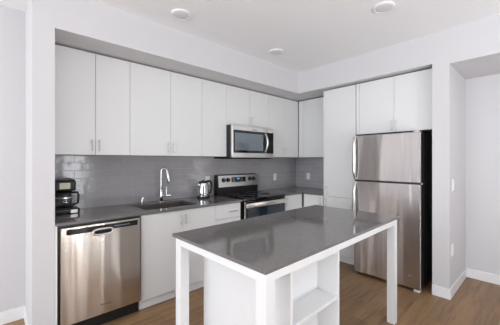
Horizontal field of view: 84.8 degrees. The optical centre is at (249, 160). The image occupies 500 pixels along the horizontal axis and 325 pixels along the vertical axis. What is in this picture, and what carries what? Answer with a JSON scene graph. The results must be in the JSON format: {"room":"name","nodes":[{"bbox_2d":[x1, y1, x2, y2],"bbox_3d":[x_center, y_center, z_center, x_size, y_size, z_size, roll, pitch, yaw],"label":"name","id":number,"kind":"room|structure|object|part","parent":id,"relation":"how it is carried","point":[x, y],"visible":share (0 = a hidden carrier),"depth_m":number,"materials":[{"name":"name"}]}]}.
{"room":"kitchen","nodes":[
{"label":"kitchen","id":0,"kind":"room"},
{"bbox_2d":[0,5,25,312],"bbox_3d":[-2.391,0.037,2.131,8.700,2.702,0.120,0,0,-43],"label":"wall","id":1,"kind":"structure","parent":0,"point":[12,21],"depth_m":2.36,"materials":[{"name":"white paint"}]},
{"bbox_2d":[0,306,23,324],"bbox_3d":[-3.644,1.335,0.882,4.525,0.105,0.013,0,0,-43],"label":"baseboard","id":2,"kind":"structure","parent":1,"relation":"attached to","point":[15,314],"depth_m":2.35,"materials":[{"name":"white"}]},
{"bbox_2d":[55,44,129,155],"bbox_3d":[-1.527,-0.520,2.615,0.649,0.939,0.320,0,0,-43],"label":"upper cabinet","id":3,"kind":"object","parent":1,"relation":"attached to","point":[92,91],"visible":0.84,"depth_m":2.51,"materials":[{"name":"grey"}]},
{"bbox_3d":[-1.562,-0.520,2.425,0.339,0.936,0.018,0,0,-43],"label":"door","id":4,"kind":"part","parent":3,"relation":"part of","materials":[{"name":"white wood"}]},
{"bbox_3d":[-1.323,-0.520,2.646,0.306,0.936,0.018,0,0,-43],"label":"door","id":5,"kind":"part","parent":3,"relation":"part of","materials":[{"name":"white wood"}]},
{"bbox_2d":[128,62,201,156],"bbox_3d":[-0.978,-0.520,3.123,0.844,0.939,0.320,0,0,-43],"label":"upper cabinet","id":6,"kind":"object","parent":1,"relation":"attached to","point":[166,106],"visible":0.98,"depth_m":2.99,"materials":[{"name":"grey wood"}]},
{"bbox_3d":[-1.048,-0.520,2.900,0.436,0.936,0.018,0,0,-43],"label":"door","id":7,"kind":"part","parent":6,"relation":"part of","materials":[{"name":"white wood"}]},
{"bbox_3d":[-0.738,-0.520,3.187,0.404,0.936,0.018,0,0,-43],"label":"door","id":8,"kind":"part","parent":6,"relation":"part of","materials":[{"name":"white wood"}]},
{"bbox_2d":[55,155,295,208],"bbox_3d":[-0.522,0.211,3.771,3.710,0.585,0.009,0,0,-43],"label":"backsplash","id":9,"kind":"structure","parent":1,"relation":"attached to","point":[107,180],"depth_m":3.19,"materials":[{"name":"tile"}]},
{"bbox_2d":[75,182,82,193],"bbox_3d":[-1.681,0.271,2.688,0.070,0.115,0.008,0,0,-43],"label":"wall outlet","id":10,"kind":"object","parent":9,"relation":"attached to","point":[79,185],"visible":0.89,"depth_m":2.69,"materials":[{"name":"white plastic"}]},
{"bbox_2d":[192,79,225,156],"bbox_3d":[-0.541,-0.520,3.550,0.373,0.939,0.285,0,0,-43],"label":"upper cabinet","id":11,"kind":"object","parent":1,"relation":"attached to","point":[213,93],"visible":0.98,"depth_m":3.44,"materials":[{"name":"grey wood"}]},
{"bbox_3d":[-0.450,-0.520,3.453,0.372,0.936,0.018,0,0,-43],"label":"door","id":12,"kind":"part","parent":11,"relation":"part of","materials":[{"name":"white wood"}]},
{"bbox_2d":[226,85,267,128],"bbox_3d":[-0.100,-0.728,3.935,0.793,0.525,0.320,0,0,-43],"label":"upper cabinet","id":13,"kind":"object","parent":1,"relation":"attached to","point":[244,107],"visible":0.76,"depth_m":3.81,"materials":[{"name":"grey wood"}]},
{"bbox_3d":[-0.160,-0.728,3.721,0.412,0.522,0.018,0,0,-43],"label":"door","id":14,"kind":"part","parent":13,"relation":"part of","materials":[{"name":"white wood"}]},
{"bbox_2d":[214,124,272,158],"bbox_3d":[-0.054,-0.242,3.879,0.783,0.442,0.463,0,0,-43],"label":"microwave","id":15,"kind":"object","parent":13,"relation":"attached to","point":[242,142],"visible":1,"depth_m":3.68,"materials":[{"name":"silver metal"}]},
{"bbox_3d":[-0.007,-0.248,3.688,0.513,0.229,0.002,0,0,-43],"label":"glass","id":16,"kind":"part","parent":15,"relation":"part of","materials":[{"name":"grey glass"}]},
{"bbox_3d":[0.049,-0.249,3.767,0.777,0.420,0.034,0,0,-43],"label":"door","id":17,"kind":"part","parent":15,"relation":"part of","materials":[{"name":"silver metal"}]},
{"bbox_3d":[0.238,-0.248,3.880,0.032,0.270,0.069,0,0,-43],"label":"handle","id":18,"kind":"part","parent":15,"relation":"part of","materials":[{"name":"silver metal"}]},
{"bbox_3d":[0.282,-0.249,3.958,0.163,0.296,0.004,0,0,-43],"label":"control panel","id":19,"kind":"part","parent":15,"relation":"part of","materials":[{"name":"black glass"}]},
{"bbox_3d":[0.132,-0.728,3.990,0.377,0.522,0.018,0,0,-43],"label":"door","id":20,"kind":"part","parent":13,"relation":"part of","materials":[{"name":"white wood"}]},
{"bbox_2d":[268,95,297,157],"bbox_3d":[0.459,-0.520,4.451,0.725,0.939,0.320,0,0,-43],"label":"upper cabinet","id":21,"kind":"object","parent":1,"relation":"attached to","point":[282,113],"visible":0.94,"depth_m":4.35,"materials":[{"name":"grey wood"}]},
{"bbox_3d":[0.403,-0.520,4.242,0.357,0.936,0.018,0,0,-43],"label":"door","id":22,"kind":"part","parent":21,"relation":"part of","materials":[{"name":"white wood"}]},
{"bbox_3d":[0.670,-0.520,4.488,0.364,0.936,0.018,0,0,-43],"label":"door","id":23,"kind":"part","parent":21,"relation":"part of","materials":[{"name":"white wood"}]},
{"bbox_2d":[26,0,54,324],"bbox_3d":[-1.732,0.037,2.246,0.136,2.702,0.606,0,0,-43],"label":"wall","id":24,"kind":"structure","parent":0,"point":[40,14],"depth_m":2.04,"materials":[{"name":"white paint"}]},
{"bbox_2d":[24,306,28,324],"bbox_3d":[-1.777,1.335,2.186,0.013,0.105,0.606,0,0,-43],"label":"baseboard","id":25,"kind":"structure","parent":24,"relation":"attached to","point":[26,321],"depth_m":2.27,"materials":[{"name":"white"}]},
{"bbox_2d":[55,0,315,104],"bbox_3d":[-0.316,-1.159,3.555,3.719,0.310,0.606,0,0,-43],"label":"soffit","id":26,"kind":"structure","parent":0,"point":[91,26],"depth_m":2.69,"materials":[{"name":"white paint"}]},
{"bbox_2d":[0,0,499,72],"bbox_3d":[-0.479,-1.364,0.208,8.900,0.100,5.700,0,0,-43],"label":"ceiling","id":27,"kind":"structure","parent":0,"point":[311,34],"depth_m":2.59,"materials":[{"name":"white paint"}]},
{"bbox_2d":[171,9,190,19],"bbox_3d":[-0.619,-1.306,2.455,0.176,0.016,0.176,0,0,-43],"label":"recessed light","id":28,"kind":"object","parent":27,"relation":"in","point":[180,14],"visible":1,"depth_m":2.43,"materials":[{"name":"white plastic"}]},
{"bbox_2d":[269,49,282,54],"bbox_3d":[0.314,-1.306,3.299,0.176,0.016,0.176,0,0,-43],"label":"recessed light","id":29,"kind":"object","parent":27,"relation":"in","point":[272,51],"visible":1,"depth_m":3.27,"materials":[{"name":"white plastic"}]},
{"bbox_2d":[372,1,394,13],"bbox_3d":[1.143,-1.306,2.343,0.176,0.016,0.176,0,0,-43],"label":"recessed light","id":30,"kind":"object","parent":27,"relation":"in","point":[386,6],"visible":1,"depth_m":2.32,"materials":[{"name":"white plastic"}]},
{"bbox_2d":[3,261,499,324],"bbox_3d":[-0.479,1.438,0.208,8.900,0.100,5.700,0,0,-43],"label":"floor","id":31,"kind":"structure","parent":0,"point":[362,298],"depth_m":2.62,"materials":[{"name":"brown wood"}]},
{"bbox_2d":[55,226,56,324],"bbox_3d":[-1.671,0.942,2.293,0.012,0.892,0.599,0,0,-43],"label":"end panel","id":32,"kind":"object","parent":31,"relation":"on","point":[55,226],"visible":0.19,"depth_m":2.07,"materials":[{"name":"white wood"}]},
{"bbox_2d":[57,216,139,324],"bbox_3d":[-1.412,0.944,2.481,0.620,0.888,0.634,0,0,-43],"label":"dishwasher","id":33,"kind":"object","parent":31,"relation":"on","point":[98,262],"visible":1,"depth_m":2.23,"materials":[{"name":"silver metal"}]},
{"bbox_3d":[-1.200,0.551,2.263,0.535,0.043,0.004,0,0,-43],"label":"control panel","id":34,"kind":"part","parent":33,"relation":"part of","materials":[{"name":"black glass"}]},
{"bbox_3d":[-1.206,0.583,2.251,0.161,0.063,0.017,0,0,-43],"label":"handle","id":35,"kind":"part","parent":33,"relation":"part of","materials":[{"name":"silver metal"}]},
{"bbox_2d":[138,205,214,309],"bbox_3d":[-0.885,0.942,2.988,0.823,0.892,0.644,0,0,-43],"label":"base cabinet","id":36,"kind":"object","parent":31,"relation":"on","point":[157,243],"visible":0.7,"depth_m":2.65,"materials":[{"name":"grey wood"}]},
{"bbox_2d":[55,195,242,226],"bbox_3d":[-0.982,0.484,2.905,1.855,0.020,0.635,0,0,-43],"label":"countertop","id":37,"kind":"structure","parent":36,"relation":"on","point":[92,214],"depth_m":2.64,"materials":[{"name":"grey stone"}]},
{"bbox_2d":[55,178,79,214],"bbox_3d":[-1.698,0.323,2.500,0.210,0.303,0.243,0,0,-43],"label":"coffee maker","id":38,"kind":"object","parent":37,"relation":"on","point":[65,203],"visible":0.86,"depth_m":2.43,"materials":[{"name":"black plastic"}]},
{"bbox_3d":[-1.685,0.289,2.487,0.124,0.026,0.124,0,0,-43],"label":"carafe lid","id":39,"kind":"part","parent":38,"relation":"part of","materials":[{"name":"black plastic"}]},
{"bbox_3d":[-1.706,0.177,2.502,0.150,0.013,0.210,0,0,-43],"label":"lid","id":40,"kind":"part","parent":38,"relation":"part of","materials":[{"name":"black plastic"}]},
{"bbox_3d":[-1.631,0.226,2.413,0.080,0.053,0.004,0,0,-43],"label":"label plate","id":41,"kind":"part","parent":38,"relation":"part of","materials":[{"name":"beige plastic"}]},
{"bbox_3d":[-1.588,0.344,2.489,0.074,0.129,0.020,0,0,-1],"label":"carafe handle","id":42,"kind":"part","parent":38,"relation":"part of","materials":[{"name":"black plastic"}]},
{"bbox_2d":[140,197,144,203],"bbox_3d":[-1.188,0.439,3.025,0.054,0.070,0.054,0,0,-43],"label":"soap dispenser","id":43,"kind":"object","parent":37,"relation":"on","point":[142,199],"visible":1,"depth_m":3.01,"materials":[{"name":"silver metal"}]},
{"bbox_2d":[158,168,170,201],"bbox_3d":[-0.988,0.278,3.170,0.137,0.391,0.060,0,0,-14],"label":"kitchen faucet","id":44,"kind":"object","parent":37,"relation":"on","point":[161,194],"visible":1,"depth_m":3.15,"materials":[{"name":"silver metal"}]},
{"bbox_3d":[-0.992,0.203,3.166,0.093,0.241,0.025,0,0,-8],"label":"spout","id":45,"kind":"part","parent":44,"relation":"part of","materials":[{"name":"silver metal"}]},
{"bbox_2d":[138,202,193,209],"bbox_3d":[-0.909,0.586,2.943,0.604,0.184,0.424,0,0,-43],"label":"sink","id":46,"kind":"object","parent":37,"relation":"in","point":[174,204],"visible":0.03,"depth_m":3.13,"materials":[{"name":"silver metal"}]},
{"bbox_2d":[196,180,212,198],"bbox_3d":[-0.582,0.361,3.472,0.194,0.226,0.171,0,0,-1],"label":"electric kettle","id":47,"kind":"object","parent":37,"relation":"on","point":[203,192],"visible":1,"depth_m":3.41,"materials":[{"name":"silver metal"}]},
{"bbox_3d":[-0.846,0.895,2.646,0.417,0.782,0.018,0,0,-43],"label":"door","id":48,"kind":"part","parent":36,"relation":"part of","materials":[{"name":"white wood"}]},
{"bbox_3d":[-0.543,0.895,2.926,0.402,0.782,0.018,0,0,-43],"label":"door","id":49,"kind":"part","parent":36,"relation":"part of","materials":[{"name":"white wood"}]},
{"bbox_2d":[214,202,239,224],"bbox_3d":[-0.446,0.942,3.394,0.370,0.892,0.644,0,0,-43],"label":"base cabinet","id":50,"kind":"object","parent":31,"relation":"on","point":[230,212],"visible":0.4,"depth_m":3.17,"materials":[{"name":"grey wood"}]},
{"bbox_3d":[-0.257,0.826,3.190,0.369,0.302,0.018,0,0,-43],"label":"drawer","id":51,"kind":"part","parent":50,"relation":"part of","materials":[{"name":"white wood"}]},
{"bbox_2d":[214,173,287,219],"bbox_3d":[0.021,0.793,3.778,0.776,1.190,0.675,0,0,-43],"label":"range","id":52,"kind":"object","parent":31,"relation":"on","point":[255,203],"visible":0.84,"depth_m":3.74,"materials":[{"name":"silver metal"}]},
{"bbox_3d":[-0.152,0.289,3.982,0.753,0.157,0.028,0,0,-43],"label":"control panel","id":53,"kind":"part","parent":52,"relation":"part of","materials":[{"name":"silver metal"}]},
{"bbox_2d":[216,191,284,200],"bbox_3d":[-0.001,0.480,3.792,0.765,0.026,0.625,0,0,-43],"label":"cooktop","id":54,"kind":"object","parent":52,"relation":"in","point":[243,195],"depth_m":3.70,"materials":[{"name":"grey glass"}]},
{"bbox_3d":[0.197,0.823,3.579,0.755,0.640,0.043,0,0,-43],"label":"oven door","id":55,"kind":"part","parent":52,"relation":"part of","materials":[{"name":"black glass"}]},
{"bbox_3d":[0.230,0.548,3.547,0.765,0.056,0.051,0,0,-43],"label":"handle","id":56,"kind":"part","parent":52,"relation":"part of","materials":[{"name":"silver metal"}]},
{"bbox_2d":[176,220,396,324],"bbox_3d":[0.390,0.947,2.068,1.655,0.882,0.800,0,0,-44],"label":"kitchen island","id":57,"kind":"object","parent":31,"relation":"on","point":[305,291],"visible":0.56,"depth_m":1.70,"materials":[{"name":"white wood"}]},
{"bbox_3d":[-0.441,0.947,1.784,0.062,0.882,0.062,0,0,-44],"label":"leg","id":58,"kind":"part","parent":57,"relation":"part of","materials":[{"name":"white wood"}]},
{"bbox_3d":[-0.197,0.526,1.507,0.029,0.040,0.676,0,0,-44],"label":"rail","id":59,"kind":"part","parent":57,"relation":"part of","materials":[{"name":"white wood"}]},
{"bbox_3d":[-0.054,0.967,1.641,0.018,0.842,0.760,0,0,-44],"label":"panel","id":60,"kind":"part","parent":57,"relation":"part of","materials":[{"name":"white wood"}]},
{"bbox_3d":[0.070,0.947,1.251,0.062,0.882,0.062,0,0,-44],"label":"leg","id":61,"kind":"part","parent":57,"relation":"part of","materials":[{"name":"white wood"}]},
{"bbox_2d":[172,205,399,274],"bbox_3d":[0.394,0.496,2.104,1.715,0.020,0.850,0,0,-44],"label":"island countertop","id":62,"kind":"structure","parent":57,"relation":"on","point":[269,243],"depth_m":1.78,"materials":[{"name":"grey stone"}]},
{"bbox_3d":[0.274,0.926,1.638,0.452,0.724,0.012,0,0,-44],"label":"panel","id":63,"kind":"part","parent":57,"relation":"part of","materials":[{"name":"white wood"}]},
{"bbox_2d":[293,288,336,324],"bbox_3d":[0.327,0.846,1.583,0.452,0.020,0.141,0,0,-44],"label":"shelf","id":64,"kind":"object","parent":57,"relation":"attached to","point":[311,302],"depth_m":1.61,"materials":[{"name":"white wood"}]},
{"bbox_3d":[0.122,0.555,1.797,0.452,0.018,0.742,0,0,-44],"label":"panel","id":65,"kind":"part","parent":57,"relation":"part of","materials":[{"name":"white"}]},
{"bbox_3d":[0.286,0.967,1.966,0.018,0.842,0.760,0,0,-44],"label":"panel","id":66,"kind":"part","parent":57,"relation":"part of","materials":[{"name":"white wood"}]},
{"bbox_3d":[0.656,0.526,1.791,1.531,0.040,0.029,0,0,-44],"label":"rail","id":67,"kind":"part","parent":57,"relation":"part of","materials":[{"name":"white wood"}]},
{"bbox_3d":[1.221,0.947,2.353,0.062,0.882,0.062,0,0,-44],"label":"leg","id":68,"kind":"part","parent":57,"relation":"part of","materials":[{"name":"white wood"}]},
{"bbox_2d":[284,194,301,210],"bbox_3d":[0.441,0.942,4.213,0.421,0.892,0.644,0,0,-43],"label":"base cabinet","id":69,"kind":"object","parent":31,"relation":"on","point":[294,201],"visible":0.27,"depth_m":4.00,"materials":[{"name":"grey wood"}]},
{"bbox_2d":[257,186,323,195],"bbox_3d":[0.776,0.484,4.310,1.070,0.020,0.958,0,0,-43],"label":"countertop","id":70,"kind":"structure","parent":69,"relation":"on","point":[286,190],"depth_m":4.33,"materials":[{"name":"grey stone"}]},
{"bbox_2d":[303,193,323,206],"bbox_3d":[1.133,0.942,4.222,0.663,0.892,0.341,0,0,-43],"label":"base cabinet","id":71,"kind":"object","parent":31,"relation":"on","point":[308,199],"visible":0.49,"depth_m":4.02,"materials":[{"name":"grey wood"}]},
{"bbox_2d":[324,85,361,264],"bbox_3d":[1.422,0.199,3.925,0.641,2.378,0.480,0,0,-43],"label":"tall cabinet","id":72,"kind":"object","parent":31,"relation":"on","point":[339,103],"visible":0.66,"depth_m":3.72,"materials":[{"name":"grey wood"}]},
{"bbox_3d":[1.063,0.149,3.905,0.018,2.275,0.020,0,0,-43],"label":"filler panel","id":73,"kind":"part","parent":72,"relation":"part of","materials":[{"name":"white"}]},
{"bbox_3d":[1.225,0.895,3.730,0.018,0.783,0.452,0,0,-43],"label":"door","id":74,"kind":"part","parent":72,"relation":"part of","materials":[{"name":"white wood"}]},
{"bbox_3d":[1.225,-0.244,3.730,0.018,1.489,0.452,0,0,-43],"label":"door","id":75,"kind":"part","parent":72,"relation":"part of","materials":[{"name":"white wood"}]},
{"bbox_2d":[352,130,431,292],"bbox_3d":[1.786,0.535,3.344,0.797,1.706,0.734,0,0,-43],"label":"refrigerator","id":76,"kind":"object","parent":31,"relation":"on","point":[392,173],"visible":0.84,"depth_m":3.04,"materials":[{"name":"silver metal"}]},
{"bbox_3d":[1.278,0.614,3.348,0.056,0.708,0.040,0,0,-43],"label":"handle","id":77,"kind":"part","parent":76,"relation":"part of","materials":[{"name":"silver metal"}]},
{"bbox_3d":[1.278,-0.035,3.348,0.056,0.530,0.040,0,0,-43],"label":"handle","id":78,"kind":"part","parent":76,"relation":"part of","materials":[{"name":"silver metal"}]},
{"bbox_3d":[1.554,0.805,3.135,0.068,1.106,0.726,0,0,-43],"label":"door","id":79,"kind":"part","parent":76,"relation":"part of","materials":[{"name":"silver metal"}]},
{"bbox_3d":[1.554,-0.032,3.135,0.068,0.540,0.726,0,0,-43],"label":"freezer door","id":80,"kind":"part","parent":76,"relation":"part of","materials":[{"name":"silver metal"}]},
{"bbox_2d":[298,105,302,206],"bbox_3d":[1.662,0.037,4.243,0.120,2.702,2.520,0,0,-43],"label":"wall","id":81,"kind":"structure","parent":0,"point":[298,105],"depth_m":5.00,"materials":[{"name":"white paint"}]},
{"bbox_2d":[296,156,323,188],"bbox_3d":[1.170,0.211,4.680,0.009,0.585,0.970,0,0,-43],"label":"backsplash","id":82,"kind":"structure","parent":81,"relation":"attached to","point":[314,166],"depth_m":4.79,"materials":[{"name":"tile"}]},
{"bbox_2d":[299,97,323,157],"bbox_3d":[1.156,-0.520,4.464,0.301,0.939,0.666,0,0,-43],"label":"upper cabinet","id":83,"kind":"object","parent":81,"relation":"attached to","point":[311,112],"visible":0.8,"depth_m":4.42,"materials":[{"name":"grey"}]},
{"bbox_3d":[0.861,-0.520,4.575,0.018,0.936,0.102,0,0,-43],"label":"filler panel","id":84,"kind":"part","parent":83,"relation":"part of","materials":[{"name":"white"}]},
{"bbox_2d":[356,68,431,135],"bbox_3d":[1.881,-0.662,3.428,0.641,0.656,0.863,0,0,-43],"label":"upper cabinet","id":85,"kind":"object","parent":81,"relation":"attached to","point":[400,103],"visible":0.93,"depth_m":3.21,"materials":[{"name":"grey wood"}]},
{"bbox_3d":[1.400,-0.662,3.541,0.018,0.653,0.042,0,0,-43],"label":"filler panel","id":86,"kind":"part","parent":85,"relation":"part of","materials":[{"name":"white"}]},
{"bbox_3d":[1.556,-0.662,3.372,0.018,0.653,0.412,0,0,-43],"label":"door","id":87,"kind":"part","parent":85,"relation":"part of","materials":[{"name":"white"}]},
{"bbox_3d":[1.833,-0.662,3.072,0.018,0.653,0.400,0,0,-43],"label":"door","id":88,"kind":"part","parent":85,"relation":"part of","materials":[{"name":"white wood"}]},
{"bbox_2d":[298,34,431,97],"bbox_3d":[1.574,-1.159,3.718,0.721,0.310,1.719,0,0,-43],"label":"soffit","id":89,"kind":"structure","parent":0,"point":[414,55],"depth_m":3.33,"materials":[{"name":"white paint"}]},
{"bbox_2d":[432,29,464,288],"bbox_3d":[2.236,0.037,3.060,0.801,2.702,0.147,0,0,-43],"label":"wall","id":90,"kind":"structure","parent":0,"point":[448,86],"depth_m":2.81,"materials":[{"name":"white paint"}]},
{"bbox_2d":[432,268,466,299],"bbox_3d":[2.231,1.335,3.047,0.801,0.105,0.160,0,0,-43],"label":"baseboard","id":91,"kind":"structure","parent":90,"relation":"attached to","point":[446,293],"depth_m":2.80,"materials":[{"name":"white"}]},
{"bbox_2d":[451,243,453,255],"bbox_3d":[2.084,0.919,2.814,0.076,0.118,0.008,0,0,-43],"label":"wall outlet","id":92,"kind":"object","parent":90,"relation":"attached to","point":[452,245],"visible":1,"depth_m":2.80,"materials":[{"name":"white plastic"}]},
{"bbox_2d":[449,14,499,79],"bbox_3d":[3.324,-1.142,1.972,0.921,0.344,2.928,0,0,-43],"label":"wall header","id":93,"kind":"structure","parent":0,"point":[474,47],"depth_m":2.63,"materials":[{"name":"white paint"}]},
{"bbox_2d":[465,74,499,274],"bbox_3d":[3.594,0.209,2.270,0.120,2.358,3.000,0,0,-43],"label":"wall","id":94,"kind":"structure","parent":0,"point":[482,94],"depth_m":3.16,"materials":[{"name":"white paint"}]},
{"bbox_2d":[467,268,499,284],"bbox_3d":[3.535,1.335,2.235,0.013,0.105,2.828,0,0,-43],"label":"baseboard","id":95,"kind":"structure","parent":94,"relation":"attached to","point":[475,274],"depth_m":3.15,"materials":[{"name":"white"}]}
]}

